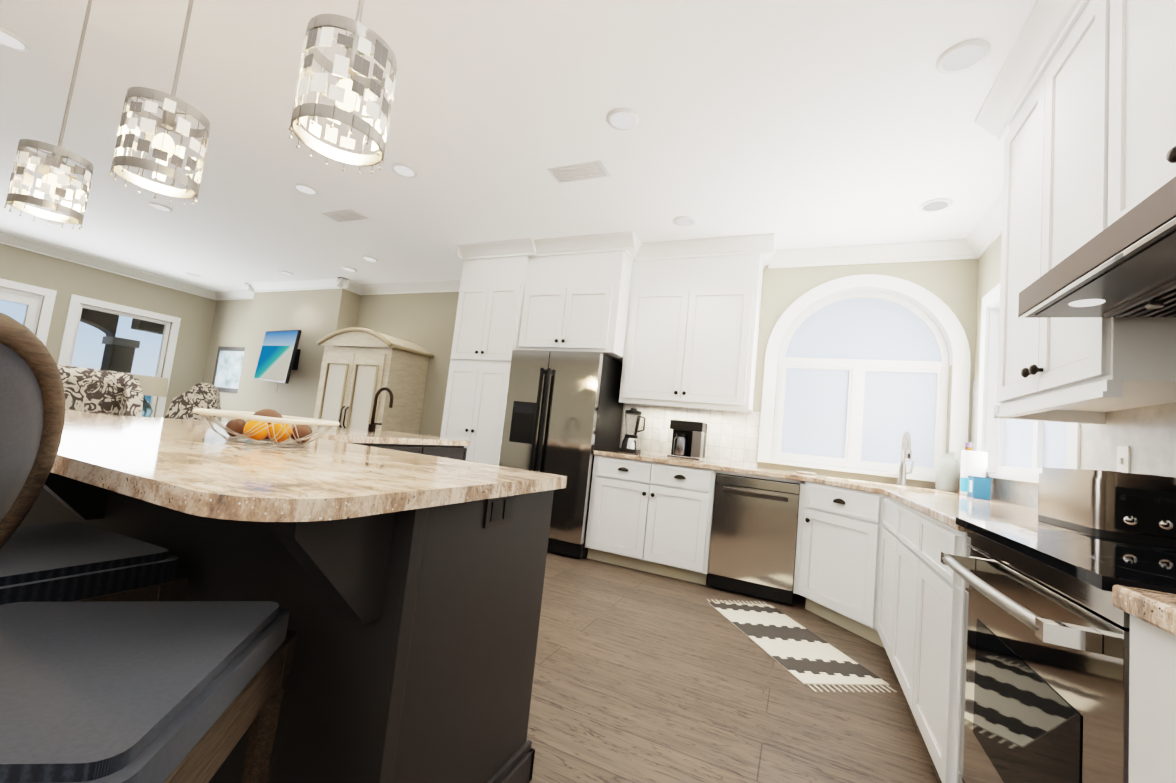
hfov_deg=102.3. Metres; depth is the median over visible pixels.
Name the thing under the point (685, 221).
recessed light
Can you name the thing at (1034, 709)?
range
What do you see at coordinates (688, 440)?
coffee maker
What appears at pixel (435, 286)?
crown molding
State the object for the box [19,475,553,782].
kitchen island
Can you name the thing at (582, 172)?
ceiling vent
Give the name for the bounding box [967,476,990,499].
box
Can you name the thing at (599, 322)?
upper cabinet
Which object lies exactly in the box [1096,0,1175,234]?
upper cabinet
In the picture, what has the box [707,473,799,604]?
dishwasher
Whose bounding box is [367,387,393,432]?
faucet
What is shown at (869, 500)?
countertop
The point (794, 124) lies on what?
ceiling
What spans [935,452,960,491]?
glass jar
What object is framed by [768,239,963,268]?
crown molding
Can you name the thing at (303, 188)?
recessed light
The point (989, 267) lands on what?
wall
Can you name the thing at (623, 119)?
recessed light
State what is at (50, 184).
pendant light
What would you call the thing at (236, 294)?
crown molding
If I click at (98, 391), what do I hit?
armchair
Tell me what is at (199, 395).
armchair
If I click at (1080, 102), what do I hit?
upper cabinet
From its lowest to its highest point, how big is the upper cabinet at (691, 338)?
1.415 m
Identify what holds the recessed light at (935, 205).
in the ceiling
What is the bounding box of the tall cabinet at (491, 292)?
[440,240,527,465]
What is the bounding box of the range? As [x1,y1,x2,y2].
[940,517,1175,782]
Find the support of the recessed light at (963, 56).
in the ceiling
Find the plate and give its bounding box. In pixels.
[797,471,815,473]
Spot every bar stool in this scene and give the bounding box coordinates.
[0,313,297,782]
[0,521,188,604]
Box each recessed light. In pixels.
[0,28,30,51]
[148,202,172,211]
[293,183,318,194]
[391,163,417,177]
[606,108,638,130]
[673,216,696,226]
[919,198,952,211]
[936,39,990,73]
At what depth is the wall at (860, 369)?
3.95 m
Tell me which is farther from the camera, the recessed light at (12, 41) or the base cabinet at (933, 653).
the recessed light at (12, 41)
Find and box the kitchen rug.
[707,599,896,691]
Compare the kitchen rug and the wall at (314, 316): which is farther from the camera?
the wall at (314, 316)
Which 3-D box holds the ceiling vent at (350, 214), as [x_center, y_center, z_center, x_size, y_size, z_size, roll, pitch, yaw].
[-2.234,-1.612,4.360,0.400,0.014,0.180,4,-5,25]
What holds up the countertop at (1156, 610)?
on the base cabinet at (1152, 664)
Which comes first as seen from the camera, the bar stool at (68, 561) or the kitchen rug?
the bar stool at (68, 561)
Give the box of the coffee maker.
[667,420,706,461]
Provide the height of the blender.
0.410 m
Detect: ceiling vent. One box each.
[322,209,368,222]
[547,161,611,183]
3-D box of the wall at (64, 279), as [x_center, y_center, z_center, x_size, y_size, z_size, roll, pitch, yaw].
[-8.242,-0.789,4.956,0.150,2.800,7.620,4,-5,25]
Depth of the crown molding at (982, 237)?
3.31 m
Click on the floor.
(639, 676)
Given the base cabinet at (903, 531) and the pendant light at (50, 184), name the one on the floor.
the base cabinet at (903, 531)
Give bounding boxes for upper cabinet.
[516,236,579,350]
[568,232,635,361]
[619,236,767,411]
[994,0,1175,415]
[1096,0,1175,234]
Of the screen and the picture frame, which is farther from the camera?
the picture frame
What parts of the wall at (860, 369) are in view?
window arch glass, window arch frame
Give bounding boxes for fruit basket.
[192,408,339,446]
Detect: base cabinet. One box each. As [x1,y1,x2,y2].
[585,480,713,584]
[793,508,867,637]
[864,520,895,663]
[892,524,911,691]
[904,524,971,782]
[1129,620,1175,782]
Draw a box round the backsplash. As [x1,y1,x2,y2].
[620,402,970,492]
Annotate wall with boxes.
[0,243,216,417]
[0,259,1080,584]
[233,289,360,426]
[974,233,1001,430]
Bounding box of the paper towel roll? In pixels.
[960,450,987,494]
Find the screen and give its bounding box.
[254,330,301,391]
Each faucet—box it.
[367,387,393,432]
[897,431,914,485]
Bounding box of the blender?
[619,408,645,453]
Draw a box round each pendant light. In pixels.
[4,0,93,229]
[109,0,209,204]
[288,0,396,173]
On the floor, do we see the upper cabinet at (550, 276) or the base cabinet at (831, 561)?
the base cabinet at (831, 561)
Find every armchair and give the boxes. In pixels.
[57,364,143,416]
[165,383,220,420]
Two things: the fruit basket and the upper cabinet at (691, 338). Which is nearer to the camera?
the fruit basket
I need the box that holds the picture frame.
[212,346,244,392]
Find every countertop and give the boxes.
[49,409,566,534]
[466,448,1091,535]
[1112,585,1175,639]
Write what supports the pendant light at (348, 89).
hanging from the ceiling
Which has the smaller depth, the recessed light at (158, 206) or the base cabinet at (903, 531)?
the base cabinet at (903, 531)
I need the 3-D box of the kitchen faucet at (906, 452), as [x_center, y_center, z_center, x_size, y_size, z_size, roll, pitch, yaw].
[2.341,0.491,3.455,0.106,0.398,0.237,4,-5,25]
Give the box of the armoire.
[312,327,433,433]
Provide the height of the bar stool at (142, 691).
1.145 m
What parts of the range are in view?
kitchen range handle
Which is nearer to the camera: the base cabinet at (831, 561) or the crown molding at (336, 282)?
the base cabinet at (831, 561)
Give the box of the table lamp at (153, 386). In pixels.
[132,374,167,416]
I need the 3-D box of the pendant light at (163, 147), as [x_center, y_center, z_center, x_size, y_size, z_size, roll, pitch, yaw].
[-1.361,-1.208,1.600,0.218,1.103,0.217,4,-5,25]
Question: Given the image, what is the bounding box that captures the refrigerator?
[499,350,622,557]
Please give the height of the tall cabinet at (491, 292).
2.800 m
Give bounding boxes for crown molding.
[0,232,215,299]
[212,290,253,299]
[244,277,351,293]
[352,279,460,294]
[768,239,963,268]
[960,190,1002,259]
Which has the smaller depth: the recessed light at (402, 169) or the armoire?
the recessed light at (402, 169)
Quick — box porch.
[80,308,164,403]
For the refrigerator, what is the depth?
4.12 m
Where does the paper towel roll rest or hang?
on the countertop at (869, 500)
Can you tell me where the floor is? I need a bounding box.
[526,551,941,782]
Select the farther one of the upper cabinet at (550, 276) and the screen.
the screen
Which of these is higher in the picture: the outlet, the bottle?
the outlet
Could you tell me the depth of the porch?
9.46 m
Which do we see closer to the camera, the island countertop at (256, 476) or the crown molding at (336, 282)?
the island countertop at (256, 476)
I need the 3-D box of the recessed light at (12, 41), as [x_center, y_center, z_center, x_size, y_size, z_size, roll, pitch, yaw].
[-3.052,-1.860,2.514,0.188,0.010,0.125,4,-5,25]
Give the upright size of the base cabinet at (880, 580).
0.875 m
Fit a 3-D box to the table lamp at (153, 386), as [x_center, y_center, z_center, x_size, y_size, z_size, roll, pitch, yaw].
[-4.548,0.085,4.826,0.370,0.495,0.370,4,-5,25]
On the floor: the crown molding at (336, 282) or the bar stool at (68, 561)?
the bar stool at (68, 561)
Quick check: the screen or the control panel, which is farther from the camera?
the screen
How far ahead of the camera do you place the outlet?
4.42 m
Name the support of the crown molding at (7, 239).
attached to the wall at (64, 279)
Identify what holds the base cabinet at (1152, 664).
on the floor
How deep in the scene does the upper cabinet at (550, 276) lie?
4.42 m
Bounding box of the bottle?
[958,443,971,492]
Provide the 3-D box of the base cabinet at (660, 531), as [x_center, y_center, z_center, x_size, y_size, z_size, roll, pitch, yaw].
[0.592,1.036,4.047,1.010,0.875,0.648,4,-5,25]
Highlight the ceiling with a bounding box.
[0,0,1036,290]
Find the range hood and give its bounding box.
[1018,176,1175,317]
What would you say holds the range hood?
attached to the wall at (989, 267)
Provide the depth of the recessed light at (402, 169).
3.42 m
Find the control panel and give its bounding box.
[1038,467,1175,546]

